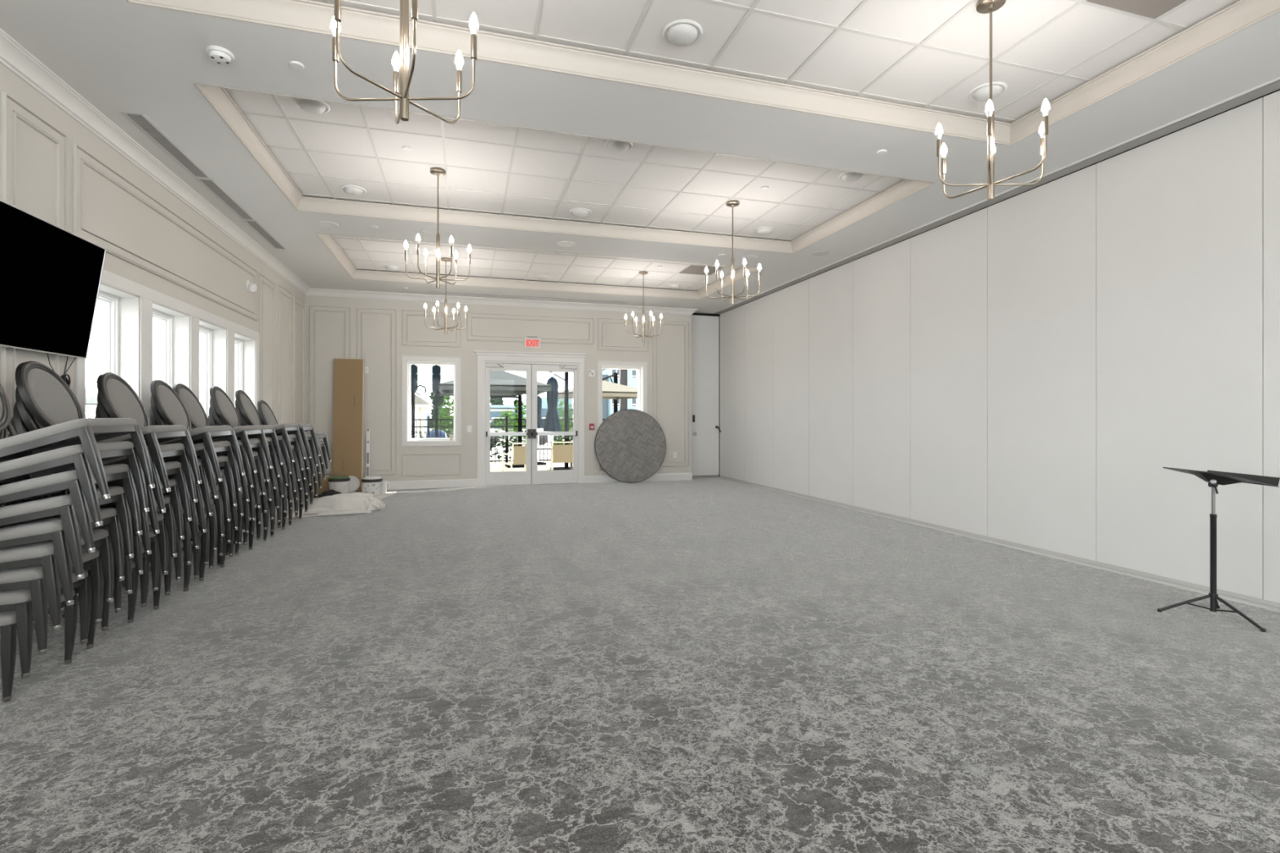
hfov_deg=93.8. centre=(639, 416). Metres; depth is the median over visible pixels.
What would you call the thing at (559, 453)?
patio chair
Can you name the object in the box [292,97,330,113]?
ceiling light
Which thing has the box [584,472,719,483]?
baseboard
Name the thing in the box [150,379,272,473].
banquet chair
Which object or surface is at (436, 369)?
street lamp
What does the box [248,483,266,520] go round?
banquet chair
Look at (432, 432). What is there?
covered grill
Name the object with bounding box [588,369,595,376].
fire alarm strobe
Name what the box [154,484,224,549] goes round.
banquet chair
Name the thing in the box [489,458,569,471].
ground
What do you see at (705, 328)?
door
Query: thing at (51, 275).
television
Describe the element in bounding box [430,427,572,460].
ground
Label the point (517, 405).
leafy tree
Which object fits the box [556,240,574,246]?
ceiling speaker
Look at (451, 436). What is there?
paper cup
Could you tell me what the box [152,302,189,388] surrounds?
window
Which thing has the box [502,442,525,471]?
patio chair
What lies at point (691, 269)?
ceiling vent
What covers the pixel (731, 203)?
chandelier
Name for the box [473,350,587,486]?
door
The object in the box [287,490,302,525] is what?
banquet chair
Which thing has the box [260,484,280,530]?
banquet chair
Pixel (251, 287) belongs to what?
emergency light
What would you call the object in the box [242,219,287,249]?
ceiling vent
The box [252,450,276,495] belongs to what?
banquet chair
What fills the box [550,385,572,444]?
leafy tree
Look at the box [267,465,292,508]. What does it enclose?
banquet chair
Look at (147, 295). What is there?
trim
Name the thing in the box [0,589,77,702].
banquet chair
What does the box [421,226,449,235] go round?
ceiling speaker
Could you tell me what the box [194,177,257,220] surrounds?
ceiling vent
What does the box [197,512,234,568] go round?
banquet chair
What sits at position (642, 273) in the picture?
chandelier
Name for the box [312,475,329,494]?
cardboard box
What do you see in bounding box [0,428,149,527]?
banquet chair
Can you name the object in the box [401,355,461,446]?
window
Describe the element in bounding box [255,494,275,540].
banquet chair
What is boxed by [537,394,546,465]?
closed umbrella
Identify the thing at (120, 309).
window
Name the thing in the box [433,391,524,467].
umbrella
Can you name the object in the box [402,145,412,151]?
sprinkler cover
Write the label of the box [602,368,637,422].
apartment building
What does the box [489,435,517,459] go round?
hedge
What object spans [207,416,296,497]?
banquet chair
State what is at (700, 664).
floor
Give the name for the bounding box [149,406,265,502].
banquet chair
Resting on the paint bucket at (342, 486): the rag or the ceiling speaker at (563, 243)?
the rag
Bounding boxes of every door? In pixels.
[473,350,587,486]
[691,312,720,476]
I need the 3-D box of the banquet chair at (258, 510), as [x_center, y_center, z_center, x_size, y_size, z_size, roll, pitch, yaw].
[-4.027,0.638,5.643,0.673,0.970,0.559,0,0,-16]
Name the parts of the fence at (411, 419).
rail, rail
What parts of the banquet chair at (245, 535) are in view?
leg, leg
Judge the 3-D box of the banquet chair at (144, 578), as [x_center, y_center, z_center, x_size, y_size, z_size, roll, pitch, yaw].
[-3.509,0.799,3.685,0.616,0.975,0.559,0,0,-17]
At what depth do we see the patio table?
15.88 m
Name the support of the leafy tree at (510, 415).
on the ground at (543, 452)
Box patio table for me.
[537,446,573,470]
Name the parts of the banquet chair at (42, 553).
leg, seat frame, seat, leg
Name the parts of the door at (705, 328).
post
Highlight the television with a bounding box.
[0,199,106,359]
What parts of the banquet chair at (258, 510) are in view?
leg, leg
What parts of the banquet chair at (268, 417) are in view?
frame, seat frame, seat, leg, leg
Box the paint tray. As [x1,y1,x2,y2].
[362,475,381,479]
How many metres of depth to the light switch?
11.59 m
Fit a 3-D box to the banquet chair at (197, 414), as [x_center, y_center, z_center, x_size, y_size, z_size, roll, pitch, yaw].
[-3.910,0.161,5.679,0.816,0.937,0.559,0,0,-16]
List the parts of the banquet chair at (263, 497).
leg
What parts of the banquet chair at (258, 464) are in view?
frame, seat, leg, leg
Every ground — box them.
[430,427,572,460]
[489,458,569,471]
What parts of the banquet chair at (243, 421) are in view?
frame, seat frame, leg, leg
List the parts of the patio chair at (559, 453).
backrest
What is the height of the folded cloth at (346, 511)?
0.055 m
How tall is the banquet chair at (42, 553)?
0.970 m
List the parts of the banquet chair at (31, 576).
leg, seat frame, seat, leg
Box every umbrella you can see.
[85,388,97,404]
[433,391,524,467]
[438,370,569,470]
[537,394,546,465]
[543,372,561,470]
[558,372,637,413]
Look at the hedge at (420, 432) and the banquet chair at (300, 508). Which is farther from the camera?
the hedge at (420, 432)
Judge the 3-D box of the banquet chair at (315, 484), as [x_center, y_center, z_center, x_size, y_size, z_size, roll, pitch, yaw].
[-4.575,0.638,7.706,0.673,0.970,0.559,0,0,-16]
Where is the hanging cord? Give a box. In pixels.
[46,352,75,386]
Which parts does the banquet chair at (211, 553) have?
leg, leg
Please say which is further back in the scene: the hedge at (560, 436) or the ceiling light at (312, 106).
the hedge at (560, 436)
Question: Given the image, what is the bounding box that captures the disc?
[348,475,359,492]
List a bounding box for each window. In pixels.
[97,282,139,397]
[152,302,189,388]
[199,319,226,417]
[234,332,255,406]
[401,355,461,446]
[597,360,647,429]
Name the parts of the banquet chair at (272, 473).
leg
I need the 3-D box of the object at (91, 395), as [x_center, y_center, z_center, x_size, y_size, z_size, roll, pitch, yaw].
[-15.709,0.315,16.232,2.956,2.400,2.956,0,0,6]
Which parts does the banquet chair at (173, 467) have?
frame, leg, seat frame, seat, leg, leg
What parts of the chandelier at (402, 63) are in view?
bulb, bulb, arm, arm, bulb, bulb, arm, stem, arm, arm, arm, bulb, bulb, bulb, bulb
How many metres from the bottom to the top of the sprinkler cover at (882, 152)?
0.014 m
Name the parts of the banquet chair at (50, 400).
frame, leg, seat, seat frame, leg, leg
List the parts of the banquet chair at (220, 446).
frame, seat frame, seat, leg, leg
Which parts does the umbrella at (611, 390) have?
arm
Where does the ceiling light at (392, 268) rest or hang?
attached to the ceiling
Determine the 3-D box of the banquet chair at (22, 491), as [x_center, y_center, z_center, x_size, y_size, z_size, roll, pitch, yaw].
[-3.127,0.305,3.076,0.761,0.953,0.559,0,0,-17]
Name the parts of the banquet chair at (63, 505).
seat frame, seat, leg, leg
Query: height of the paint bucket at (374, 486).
0.273 m
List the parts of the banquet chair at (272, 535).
leg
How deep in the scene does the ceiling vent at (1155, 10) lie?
3.58 m
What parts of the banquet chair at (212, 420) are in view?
frame, leg, leg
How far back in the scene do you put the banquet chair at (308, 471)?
7.30 m
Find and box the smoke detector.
[205,45,234,63]
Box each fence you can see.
[410,418,426,427]
[426,416,505,463]
[505,416,573,462]
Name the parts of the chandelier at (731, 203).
arm, arm, rod, stem, arm, arm, arm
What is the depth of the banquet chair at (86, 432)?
2.98 m
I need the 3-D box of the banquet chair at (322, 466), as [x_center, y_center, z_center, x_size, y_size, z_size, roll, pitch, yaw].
[-4.516,0.456,7.731,0.732,0.960,0.559,0,0,-16]
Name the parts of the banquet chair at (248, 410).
frame, seat frame, seat, leg, leg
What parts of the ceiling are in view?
tray moulding, tray moulding, tray moulding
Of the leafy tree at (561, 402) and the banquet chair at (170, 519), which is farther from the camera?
the leafy tree at (561, 402)
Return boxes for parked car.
[489,417,556,445]
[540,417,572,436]
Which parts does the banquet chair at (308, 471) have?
leg, leg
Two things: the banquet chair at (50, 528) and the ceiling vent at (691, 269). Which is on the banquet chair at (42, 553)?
the banquet chair at (50, 528)
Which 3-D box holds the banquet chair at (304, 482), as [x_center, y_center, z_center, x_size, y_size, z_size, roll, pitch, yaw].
[-4.329,0.549,6.995,0.703,0.965,0.559,0,0,-17]
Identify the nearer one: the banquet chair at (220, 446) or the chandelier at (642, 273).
the banquet chair at (220, 446)
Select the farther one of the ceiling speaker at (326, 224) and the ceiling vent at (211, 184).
the ceiling speaker at (326, 224)
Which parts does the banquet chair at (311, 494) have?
leg, leg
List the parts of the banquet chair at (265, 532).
leg, leg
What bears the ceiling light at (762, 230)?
attached to the ceiling
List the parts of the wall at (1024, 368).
partition panel, partition panel, partition panel, partition panel, partition panel, partition panel, partition panel, partition panel, partition panel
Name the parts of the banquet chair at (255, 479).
seat, leg, leg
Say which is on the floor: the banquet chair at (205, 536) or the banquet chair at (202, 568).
the banquet chair at (202, 568)
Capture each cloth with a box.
[281,491,396,518]
[315,509,372,515]
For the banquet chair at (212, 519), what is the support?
on the banquet chair at (205, 536)
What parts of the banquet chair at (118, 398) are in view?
frame, seat, seat frame, leg, leg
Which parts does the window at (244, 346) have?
frame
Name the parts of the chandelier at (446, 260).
arm, stem, rod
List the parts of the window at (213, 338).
frame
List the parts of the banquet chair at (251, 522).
leg, leg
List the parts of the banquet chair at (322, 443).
leg, leg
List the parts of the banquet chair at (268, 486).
leg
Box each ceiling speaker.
[317,221,338,227]
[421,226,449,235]
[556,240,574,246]
[742,255,757,259]
[811,251,829,256]
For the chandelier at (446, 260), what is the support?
hanging from the ceiling
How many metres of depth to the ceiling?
4.62 m
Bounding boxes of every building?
[489,404,523,418]
[523,397,573,421]
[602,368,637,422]
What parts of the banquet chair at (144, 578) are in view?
leg, seat, seat frame, leg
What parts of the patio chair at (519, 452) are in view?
backrest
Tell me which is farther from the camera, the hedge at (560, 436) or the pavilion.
the pavilion
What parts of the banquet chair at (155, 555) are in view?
leg, seat, seat frame, leg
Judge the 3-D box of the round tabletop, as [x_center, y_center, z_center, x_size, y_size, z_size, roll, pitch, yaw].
[-0.187,0.602,12.369,1.524,1.515,0.233,0,0,-16]
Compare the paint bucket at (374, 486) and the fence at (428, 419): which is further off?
the fence at (428, 419)
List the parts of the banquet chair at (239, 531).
leg, leg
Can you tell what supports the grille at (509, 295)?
attached to the ceiling vent at (500, 295)
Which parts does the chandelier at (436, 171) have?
arm, arm, arm, stem, rod, arm, arm, arm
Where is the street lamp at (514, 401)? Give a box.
[513,399,518,446]
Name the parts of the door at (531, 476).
head moulding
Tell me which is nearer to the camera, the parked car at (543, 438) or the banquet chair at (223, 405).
the banquet chair at (223, 405)
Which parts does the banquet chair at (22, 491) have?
leg, seat frame, seat, leg, leg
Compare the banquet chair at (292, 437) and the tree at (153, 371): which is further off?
the tree at (153, 371)
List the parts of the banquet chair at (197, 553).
leg, leg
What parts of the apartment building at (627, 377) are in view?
pane, pane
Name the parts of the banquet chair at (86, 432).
frame, leg, seat, seat frame, leg, leg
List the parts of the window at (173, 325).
frame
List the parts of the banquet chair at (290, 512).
leg, leg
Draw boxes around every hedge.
[410,431,453,438]
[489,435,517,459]
[553,435,572,444]
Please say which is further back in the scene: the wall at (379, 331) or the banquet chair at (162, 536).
the wall at (379, 331)
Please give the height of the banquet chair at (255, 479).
0.960 m
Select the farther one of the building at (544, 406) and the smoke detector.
the building at (544, 406)
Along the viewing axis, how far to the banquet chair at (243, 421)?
6.88 m
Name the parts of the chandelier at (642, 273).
stem, rod, arm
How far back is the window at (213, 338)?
7.13 m
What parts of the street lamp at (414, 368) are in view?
post, bolted plate, hook arm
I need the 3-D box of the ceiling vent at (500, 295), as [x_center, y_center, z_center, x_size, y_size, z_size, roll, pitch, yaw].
[-2.050,-2.298,11.508,1.250,0.008,0.090,0,0,-16]
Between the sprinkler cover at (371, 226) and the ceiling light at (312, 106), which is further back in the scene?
the sprinkler cover at (371, 226)
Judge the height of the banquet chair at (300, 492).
0.970 m
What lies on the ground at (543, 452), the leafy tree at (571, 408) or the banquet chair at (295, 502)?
the leafy tree at (571, 408)
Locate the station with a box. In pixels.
[589,423,594,430]
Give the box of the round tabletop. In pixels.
[594,408,666,482]
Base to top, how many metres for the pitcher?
0.205 m
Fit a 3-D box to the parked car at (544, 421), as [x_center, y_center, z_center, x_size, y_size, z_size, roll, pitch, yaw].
[-4.773,0.783,36.119,4.293,1.455,1.840,0,0,-11]
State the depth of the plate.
11.08 m
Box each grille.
[509,295,559,298]
[568,298,618,302]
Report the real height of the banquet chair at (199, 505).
0.960 m
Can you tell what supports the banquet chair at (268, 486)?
on the banquet chair at (263, 497)
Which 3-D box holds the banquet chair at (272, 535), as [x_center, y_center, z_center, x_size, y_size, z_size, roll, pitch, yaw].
[-4.494,0.876,6.941,0.589,0.976,0.559,0,0,-17]
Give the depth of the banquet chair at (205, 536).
4.58 m
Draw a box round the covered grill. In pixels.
[425,430,447,438]
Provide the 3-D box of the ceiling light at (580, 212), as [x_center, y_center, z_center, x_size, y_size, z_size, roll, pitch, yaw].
[-0.712,-2.430,7.180,0.260,0.053,0.260,0,0,-16]
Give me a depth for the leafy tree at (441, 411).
22.74 m
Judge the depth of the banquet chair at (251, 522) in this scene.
5.92 m
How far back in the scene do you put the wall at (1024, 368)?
5.64 m
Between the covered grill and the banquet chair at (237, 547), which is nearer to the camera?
the banquet chair at (237, 547)
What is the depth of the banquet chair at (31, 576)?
2.89 m
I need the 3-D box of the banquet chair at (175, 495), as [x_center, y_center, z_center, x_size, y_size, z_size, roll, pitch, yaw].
[-3.358,0.439,3.717,0.732,0.960,0.559,0,0,-17]
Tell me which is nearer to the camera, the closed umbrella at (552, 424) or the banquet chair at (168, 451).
the banquet chair at (168, 451)
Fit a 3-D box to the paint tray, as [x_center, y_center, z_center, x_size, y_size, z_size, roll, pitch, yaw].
[-4.641,1.051,10.360,0.284,0.052,0.288,0,0,39]
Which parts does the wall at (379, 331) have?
panel moulding, panel moulding, panel moulding, panel moulding, panel moulding, panel moulding, panel moulding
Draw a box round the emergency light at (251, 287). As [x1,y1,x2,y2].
[245,280,257,292]
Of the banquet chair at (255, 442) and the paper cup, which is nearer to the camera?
the banquet chair at (255, 442)
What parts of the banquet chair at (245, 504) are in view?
leg, leg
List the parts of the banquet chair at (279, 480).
leg, leg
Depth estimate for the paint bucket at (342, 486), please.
10.36 m
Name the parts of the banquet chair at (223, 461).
frame, seat frame, seat, leg, leg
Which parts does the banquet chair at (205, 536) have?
leg, seat, leg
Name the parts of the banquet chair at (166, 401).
frame, seat frame, seat, leg, leg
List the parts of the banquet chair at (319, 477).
leg, leg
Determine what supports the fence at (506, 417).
on the ground at (496, 467)
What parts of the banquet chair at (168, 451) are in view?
frame, leg, seat, seat frame, leg, leg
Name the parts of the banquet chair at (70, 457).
frame, leg, seat, seat frame, leg, leg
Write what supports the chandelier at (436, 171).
hanging from the ceiling
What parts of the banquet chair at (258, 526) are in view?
leg, leg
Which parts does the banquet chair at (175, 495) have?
frame, seat frame, leg, seat, leg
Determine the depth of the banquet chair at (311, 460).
7.31 m
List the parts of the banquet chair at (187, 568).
leg, leg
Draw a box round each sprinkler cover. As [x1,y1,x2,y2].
[288,60,304,70]
[370,225,378,228]
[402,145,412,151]
[760,186,768,190]
[876,149,886,155]
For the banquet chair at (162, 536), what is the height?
0.970 m
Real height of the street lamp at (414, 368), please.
2.850 m
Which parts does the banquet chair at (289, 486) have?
leg, leg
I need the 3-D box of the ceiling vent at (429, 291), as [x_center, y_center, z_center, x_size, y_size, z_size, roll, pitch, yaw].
[-3.259,-2.298,11.153,1.250,0.008,0.090,0,0,-16]
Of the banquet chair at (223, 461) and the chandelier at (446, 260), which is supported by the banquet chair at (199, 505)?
the banquet chair at (223, 461)
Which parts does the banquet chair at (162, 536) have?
frame, leg, seat, seat frame, leg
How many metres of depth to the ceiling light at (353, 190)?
6.43 m
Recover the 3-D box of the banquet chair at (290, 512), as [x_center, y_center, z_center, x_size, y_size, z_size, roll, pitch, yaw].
[-4.450,0.802,6.961,0.616,0.975,0.559,0,0,-17]
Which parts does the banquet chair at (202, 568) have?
leg, leg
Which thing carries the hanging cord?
hanging from the television
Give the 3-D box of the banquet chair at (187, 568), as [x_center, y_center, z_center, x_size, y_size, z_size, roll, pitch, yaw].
[-3.740,0.876,4.391,0.589,0.976,0.559,0,0,-16]
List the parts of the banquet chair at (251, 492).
seat, leg, leg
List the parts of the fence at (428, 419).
post, rail, rail, rail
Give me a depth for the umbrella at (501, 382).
14.70 m
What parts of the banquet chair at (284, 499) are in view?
leg, leg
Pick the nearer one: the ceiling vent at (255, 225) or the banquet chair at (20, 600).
the banquet chair at (20, 600)
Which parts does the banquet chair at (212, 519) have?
seat, leg, leg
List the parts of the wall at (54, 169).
panel moulding, panel moulding, panel moulding, panel moulding, panel moulding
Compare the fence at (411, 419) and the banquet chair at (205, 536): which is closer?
the banquet chair at (205, 536)
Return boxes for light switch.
[466,425,471,431]
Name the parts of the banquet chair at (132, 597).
leg, seat frame, leg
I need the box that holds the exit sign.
[524,336,540,348]
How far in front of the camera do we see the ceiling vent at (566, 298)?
11.87 m
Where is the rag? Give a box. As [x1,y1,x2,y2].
[328,475,349,479]
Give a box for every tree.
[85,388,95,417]
[95,348,158,382]
[428,391,451,430]
[430,395,453,437]
[489,398,505,404]
[490,408,518,448]
[511,397,525,443]
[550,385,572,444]
[560,404,573,439]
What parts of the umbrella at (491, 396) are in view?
arm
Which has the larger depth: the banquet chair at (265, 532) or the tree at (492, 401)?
the tree at (492, 401)
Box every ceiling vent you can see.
[118,110,213,178]
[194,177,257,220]
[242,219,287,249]
[429,290,499,295]
[499,294,565,299]
[565,297,627,302]
[677,264,724,275]
[1081,0,1190,21]
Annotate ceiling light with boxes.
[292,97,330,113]
[339,185,366,195]
[382,265,399,271]
[536,275,551,280]
[569,208,591,217]
[604,139,633,152]
[662,19,702,45]
[667,284,681,288]
[754,226,774,234]
[838,171,865,182]
[967,81,1007,101]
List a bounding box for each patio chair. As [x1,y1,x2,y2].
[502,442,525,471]
[550,441,573,470]
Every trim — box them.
[0,27,697,315]
[75,269,259,417]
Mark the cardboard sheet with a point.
(348, 373)
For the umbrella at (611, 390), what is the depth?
17.56 m
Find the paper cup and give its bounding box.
[448,431,453,440]
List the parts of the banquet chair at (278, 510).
leg, leg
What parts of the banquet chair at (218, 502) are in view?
seat, leg, leg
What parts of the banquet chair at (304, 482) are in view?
leg, leg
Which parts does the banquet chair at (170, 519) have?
seat, leg, seat frame, leg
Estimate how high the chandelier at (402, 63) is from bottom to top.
1.170 m
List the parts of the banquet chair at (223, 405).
frame, seat frame, seat, leg, leg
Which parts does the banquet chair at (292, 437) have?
frame, seat frame, seat, leg, leg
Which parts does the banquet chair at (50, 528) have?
seat frame, seat, leg, leg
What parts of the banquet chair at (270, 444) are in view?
leg, seat, leg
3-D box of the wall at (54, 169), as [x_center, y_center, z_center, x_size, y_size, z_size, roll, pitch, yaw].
[-4.020,-0.671,3.491,0.291,4.072,15.764,0,0,-16]
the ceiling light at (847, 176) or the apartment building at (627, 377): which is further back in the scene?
the apartment building at (627, 377)
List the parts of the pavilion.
corner post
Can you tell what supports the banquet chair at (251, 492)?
on the banquet chair at (245, 504)
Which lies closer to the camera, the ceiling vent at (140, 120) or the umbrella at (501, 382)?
the ceiling vent at (140, 120)
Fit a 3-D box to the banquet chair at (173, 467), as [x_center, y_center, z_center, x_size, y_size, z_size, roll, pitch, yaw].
[-3.335,0.340,3.731,0.761,0.953,0.559,0,0,-17]
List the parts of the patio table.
leg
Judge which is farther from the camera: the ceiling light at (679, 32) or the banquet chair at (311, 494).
the banquet chair at (311, 494)
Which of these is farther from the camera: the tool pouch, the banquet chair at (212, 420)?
the tool pouch
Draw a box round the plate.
[364,366,368,373]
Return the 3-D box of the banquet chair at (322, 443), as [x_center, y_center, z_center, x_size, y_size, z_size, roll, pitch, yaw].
[-4.489,0.360,7.733,0.761,0.953,0.559,0,0,-16]
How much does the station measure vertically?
0.132 m
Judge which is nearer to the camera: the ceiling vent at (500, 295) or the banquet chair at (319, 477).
the banquet chair at (319, 477)
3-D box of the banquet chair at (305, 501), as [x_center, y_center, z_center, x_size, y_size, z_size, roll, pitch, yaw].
[-4.662,0.802,7.685,0.616,0.975,0.559,0,0,-16]
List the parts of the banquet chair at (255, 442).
frame, seat frame, leg, seat, leg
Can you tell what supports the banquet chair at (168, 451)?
on the banquet chair at (173, 467)
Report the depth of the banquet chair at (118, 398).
4.34 m
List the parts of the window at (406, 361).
frame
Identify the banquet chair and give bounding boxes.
[0,383,155,499]
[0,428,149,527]
[0,463,142,553]
[0,486,134,580]
[0,507,124,606]
[0,524,150,631]
[0,528,114,631]
[0,549,103,655]
[0,568,91,679]
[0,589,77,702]
[6,502,159,613]
[8,416,184,555]
[8,435,177,574]
[10,481,168,594]
[13,401,191,534]
[14,360,201,495]
[15,386,197,516]
[34,561,137,648]
[61,542,191,617]
[77,526,200,605]
[94,417,231,533]
[95,404,236,516]
[96,372,244,482]
[97,392,241,499]
[122,524,226,586]
[148,417,260,516]
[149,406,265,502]
[149,543,239,571]
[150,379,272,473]
[150,395,269,488]
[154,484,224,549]
[156,499,217,564]
[156,512,209,580]
[173,383,283,468]
[191,504,268,553]
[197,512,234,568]
[204,501,242,555]
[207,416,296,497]
[208,406,300,486]
[208,475,255,530]
[209,386,306,462]
[209,398,303,474]
[210,488,248,543]
[219,462,271,507]
[222,436,279,481]
[225,532,248,555]
[234,520,254,544]
[235,390,320,458]
[235,400,318,469]
[235,407,315,479]
[240,487,261,533]
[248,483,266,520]
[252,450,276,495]
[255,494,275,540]
[257,400,331,464]
[257,408,328,474]
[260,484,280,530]
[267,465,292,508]
[267,475,286,519]
[267,499,285,537]
[273,462,307,500]
[277,488,292,528]
[281,472,302,510]
[284,484,297,519]
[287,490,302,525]
[288,453,311,490]
[292,483,307,517]
[296,478,313,509]
[300,468,317,501]
[302,459,321,492]
[306,449,325,483]
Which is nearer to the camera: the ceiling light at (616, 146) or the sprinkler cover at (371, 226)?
the ceiling light at (616, 146)
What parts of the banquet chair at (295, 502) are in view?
leg, leg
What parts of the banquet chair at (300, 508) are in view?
leg, leg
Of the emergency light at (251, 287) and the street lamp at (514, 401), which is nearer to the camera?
the emergency light at (251, 287)
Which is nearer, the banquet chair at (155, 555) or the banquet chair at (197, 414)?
the banquet chair at (155, 555)
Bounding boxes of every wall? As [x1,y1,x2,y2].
[0,62,305,453]
[305,295,717,481]
[711,76,1279,612]
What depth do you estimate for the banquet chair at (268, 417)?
7.63 m
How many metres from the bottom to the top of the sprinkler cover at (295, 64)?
0.014 m
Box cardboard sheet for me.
[332,358,364,492]
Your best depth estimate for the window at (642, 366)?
12.56 m
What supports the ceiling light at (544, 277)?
attached to the ceiling
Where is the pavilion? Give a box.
[410,391,434,438]
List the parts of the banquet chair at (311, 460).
leg, leg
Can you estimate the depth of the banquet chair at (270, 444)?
5.98 m
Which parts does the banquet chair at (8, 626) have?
leg, seat, seat frame, leg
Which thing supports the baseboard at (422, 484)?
attached to the wall at (54, 169)
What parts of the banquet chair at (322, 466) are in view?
leg, leg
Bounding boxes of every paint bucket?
[328,478,350,493]
[360,478,382,495]
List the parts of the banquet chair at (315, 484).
leg, leg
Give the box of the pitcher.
[381,480,389,493]
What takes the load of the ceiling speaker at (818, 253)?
attached to the ceiling
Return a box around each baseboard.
[16,479,477,631]
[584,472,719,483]
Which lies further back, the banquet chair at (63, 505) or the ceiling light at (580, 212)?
the ceiling light at (580, 212)
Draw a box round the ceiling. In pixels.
[0,0,1279,313]
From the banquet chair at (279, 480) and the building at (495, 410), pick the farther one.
the building at (495, 410)
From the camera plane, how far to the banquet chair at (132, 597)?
3.95 m
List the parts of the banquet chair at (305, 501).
leg, leg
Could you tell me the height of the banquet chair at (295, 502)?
0.973 m
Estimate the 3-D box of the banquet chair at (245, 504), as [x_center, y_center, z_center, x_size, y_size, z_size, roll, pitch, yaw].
[-3.836,0.636,5.171,0.673,0.970,0.559,0,0,-17]
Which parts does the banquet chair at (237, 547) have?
leg, leg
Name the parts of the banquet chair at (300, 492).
leg, leg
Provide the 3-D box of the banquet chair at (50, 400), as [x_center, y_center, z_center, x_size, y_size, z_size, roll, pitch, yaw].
[-3.303,0.132,3.734,0.816,0.937,0.559,0,0,-17]
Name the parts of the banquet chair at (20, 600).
leg, seat frame, seat, leg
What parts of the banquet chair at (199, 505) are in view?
seat, leg, leg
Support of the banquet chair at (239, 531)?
on the banquet chair at (211, 553)
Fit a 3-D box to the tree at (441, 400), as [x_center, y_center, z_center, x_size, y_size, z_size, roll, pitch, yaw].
[-14.896,-0.329,44.672,2.029,3.700,2.191,0,0,-16]
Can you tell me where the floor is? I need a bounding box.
[0,477,1279,852]
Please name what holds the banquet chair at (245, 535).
on the banquet chair at (237, 547)
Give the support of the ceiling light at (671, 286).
attached to the ceiling
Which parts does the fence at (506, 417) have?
post, rail, rail, rail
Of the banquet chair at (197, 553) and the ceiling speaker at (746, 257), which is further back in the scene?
the ceiling speaker at (746, 257)
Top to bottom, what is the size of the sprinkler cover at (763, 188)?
0.014 m
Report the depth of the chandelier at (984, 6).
3.53 m
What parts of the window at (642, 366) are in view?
frame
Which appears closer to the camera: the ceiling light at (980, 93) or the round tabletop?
the ceiling light at (980, 93)
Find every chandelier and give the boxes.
[330,0,478,124]
[404,167,471,288]
[423,257,466,333]
[624,271,662,341]
[704,200,761,305]
[935,0,1049,200]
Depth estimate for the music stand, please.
4.06 m
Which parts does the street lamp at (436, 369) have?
bolted plate, post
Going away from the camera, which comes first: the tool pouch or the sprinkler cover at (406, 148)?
the sprinkler cover at (406, 148)
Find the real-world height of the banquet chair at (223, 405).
0.937 m
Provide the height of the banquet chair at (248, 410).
0.937 m
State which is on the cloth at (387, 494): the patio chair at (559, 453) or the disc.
the disc
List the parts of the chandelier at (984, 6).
bulb, bulb, bulb, bulb, arm, arm, bulb, bulb, arm, stem, rod, arm, arm, bulb, bulb, bulb, bulb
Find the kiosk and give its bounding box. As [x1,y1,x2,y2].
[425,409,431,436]
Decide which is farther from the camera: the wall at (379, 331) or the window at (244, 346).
the wall at (379, 331)
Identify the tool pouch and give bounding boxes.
[313,488,341,497]
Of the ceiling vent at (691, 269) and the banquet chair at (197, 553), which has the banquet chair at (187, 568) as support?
the banquet chair at (197, 553)
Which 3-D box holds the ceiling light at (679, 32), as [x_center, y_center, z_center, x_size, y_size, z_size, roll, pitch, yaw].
[0.272,-2.430,3.832,0.260,0.053,0.260,0,0,-16]
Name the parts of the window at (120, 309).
frame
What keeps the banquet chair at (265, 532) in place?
on the floor
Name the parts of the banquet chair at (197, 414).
frame, seat frame, seat, leg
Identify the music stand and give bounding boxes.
[1157,466,1279,632]

